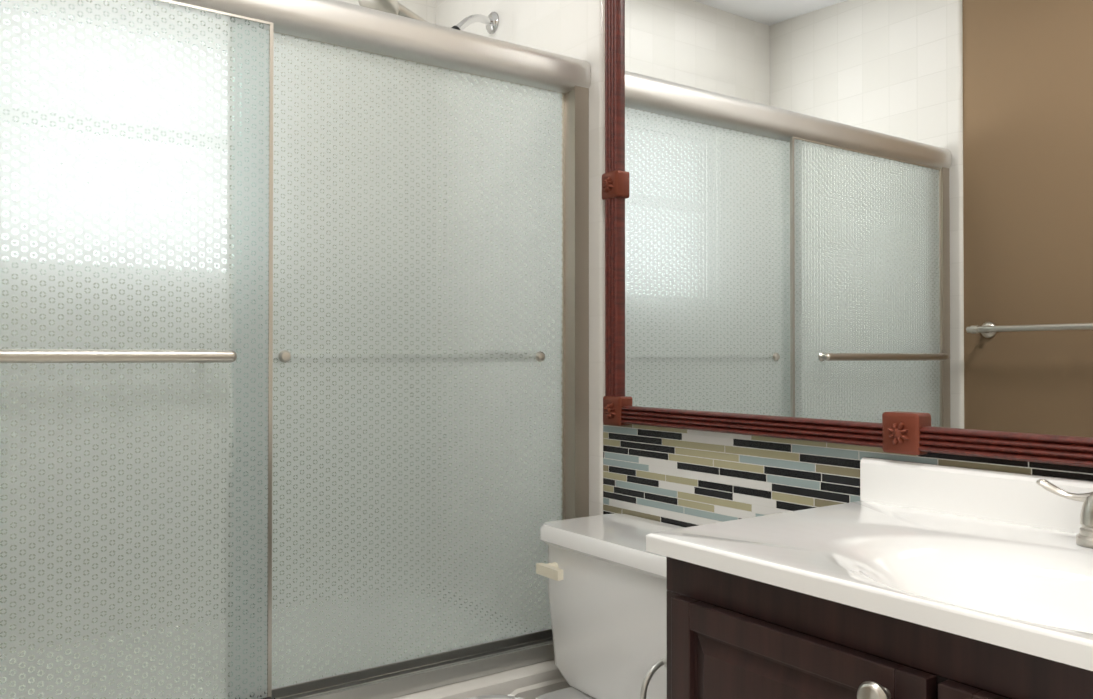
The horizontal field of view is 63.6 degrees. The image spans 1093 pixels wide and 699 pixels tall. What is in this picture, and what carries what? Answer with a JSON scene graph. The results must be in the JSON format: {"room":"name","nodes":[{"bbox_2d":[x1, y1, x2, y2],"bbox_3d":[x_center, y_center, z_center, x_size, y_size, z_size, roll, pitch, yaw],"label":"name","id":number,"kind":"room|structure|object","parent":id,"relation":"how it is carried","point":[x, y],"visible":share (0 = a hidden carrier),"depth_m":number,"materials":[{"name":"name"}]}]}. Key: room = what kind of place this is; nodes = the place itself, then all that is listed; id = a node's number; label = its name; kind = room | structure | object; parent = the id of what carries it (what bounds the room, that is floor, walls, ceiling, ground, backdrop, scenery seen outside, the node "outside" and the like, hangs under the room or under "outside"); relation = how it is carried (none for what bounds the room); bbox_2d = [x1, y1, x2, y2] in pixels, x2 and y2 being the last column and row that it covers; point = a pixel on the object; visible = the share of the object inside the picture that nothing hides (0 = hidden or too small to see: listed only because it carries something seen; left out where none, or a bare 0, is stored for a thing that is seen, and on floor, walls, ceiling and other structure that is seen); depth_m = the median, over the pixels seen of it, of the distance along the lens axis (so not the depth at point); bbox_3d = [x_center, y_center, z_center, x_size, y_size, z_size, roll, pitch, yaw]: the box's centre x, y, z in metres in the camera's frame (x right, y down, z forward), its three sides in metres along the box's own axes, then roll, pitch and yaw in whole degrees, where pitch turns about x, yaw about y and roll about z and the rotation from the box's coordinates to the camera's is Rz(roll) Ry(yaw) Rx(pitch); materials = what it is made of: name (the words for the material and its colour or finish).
{"room":"bathroom","nodes":[
{"label":"bathroom","id":0,"kind":"room"},
{"bbox_2d":[338,0,435,23],"bbox_3d":[-0.992,-0.153,2.288,1.524,2.430,0.100,0,-1,-35],"label":"wall","id":1,"kind":"structure","parent":0,"point":[425,10],"depth_m":2.67,"materials":[{"name":"tile"}]},
{"bbox_2d":[436,0,1092,526],"bbox_3d":[0.478,-0.160,1.616,0.112,2.430,2.887,0,-1,-35],"label":"wall","id":2,"kind":"structure","parent":0,"point":[682,478],"depth_m":1.87,"materials":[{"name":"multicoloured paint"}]},
{"bbox_2d":[358,0,498,33],"bbox_3d":[-0.306,-0.384,2.298,0.390,1.085,0.106,0,-1,-35],"label":"shower head","id":3,"kind":"object","parent":2,"relation":"attached to","point":[491,21],"visible":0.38,"depth_m":2.26},
{"bbox_2d":[602,0,1092,467],"bbox_3d":[0.560,-0.372,1.384,0.044,1.070,1.491,0,-1,-35],"label":"mirror","id":4,"kind":"object","parent":2,"relation":"attached to","point":[868,223],"visible":1,"depth_m":1.46,"materials":[{"name":"clear mirror"}]},
{"bbox_3d":[-0.192,1.101,1.135,1.748,0.100,2.887,0,-1,-35],"label":"floor","id":5,"kind":"structure","parent":0,"visible":0},
{"bbox_2d":[391,659,571,698],"bbox_3d":[-0.727,0.878,1.900,1.518,0.360,0.815,0,-1,-35],"label":"tub","id":6,"kind":"object","parent":5,"relation":"on","point":[533,681],"visible":0.06,"depth_m":1.88,"materials":[{"name":"white ceramic"}]},
{"bbox_2d":[0,0,590,698],"bbox_3d":[-0.540,0.005,1.642,1.521,1.379,0.158,0,-1,-35],"label":"shower door","id":7,"kind":"structure","parent":6,"relation":"on","point":[294,348],"depth_m":1.68,"materials":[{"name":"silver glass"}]},
{"bbox_2d":[465,513,684,698],"bbox_3d":[-0.011,0.706,1.542,0.785,0.694,0.494,0,-1,-35],"label":"toilet","id":8,"kind":"object","parent":5,"relation":"on","point":[606,574],"visible":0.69,"depth_m":1.68,"materials":[{"name":"white ceramic"}]},
{"bbox_2d":[640,457,1092,698],"bbox_3d":[0.533,0.610,1.000,0.501,0.875,0.858,0,-1,-35],"label":"bathroom vanity","id":9,"kind":"object","parent":5,"relation":"on","point":[906,580],"visible":1,"depth_m":1.06,"materials":[{"name":"brown wood"}]},
{"bbox_2d":[1036,479,1092,547],"bbox_3d":[0.683,0.205,1.026,0.140,0.075,0.256,0,-1,-35],"label":"faucet","id":10,"kind":"object","parent":9,"relation":"on","point":[1084,536],"visible":1,"depth_m":1.09,"materials":[{"name":"silver metal"}]}
]}

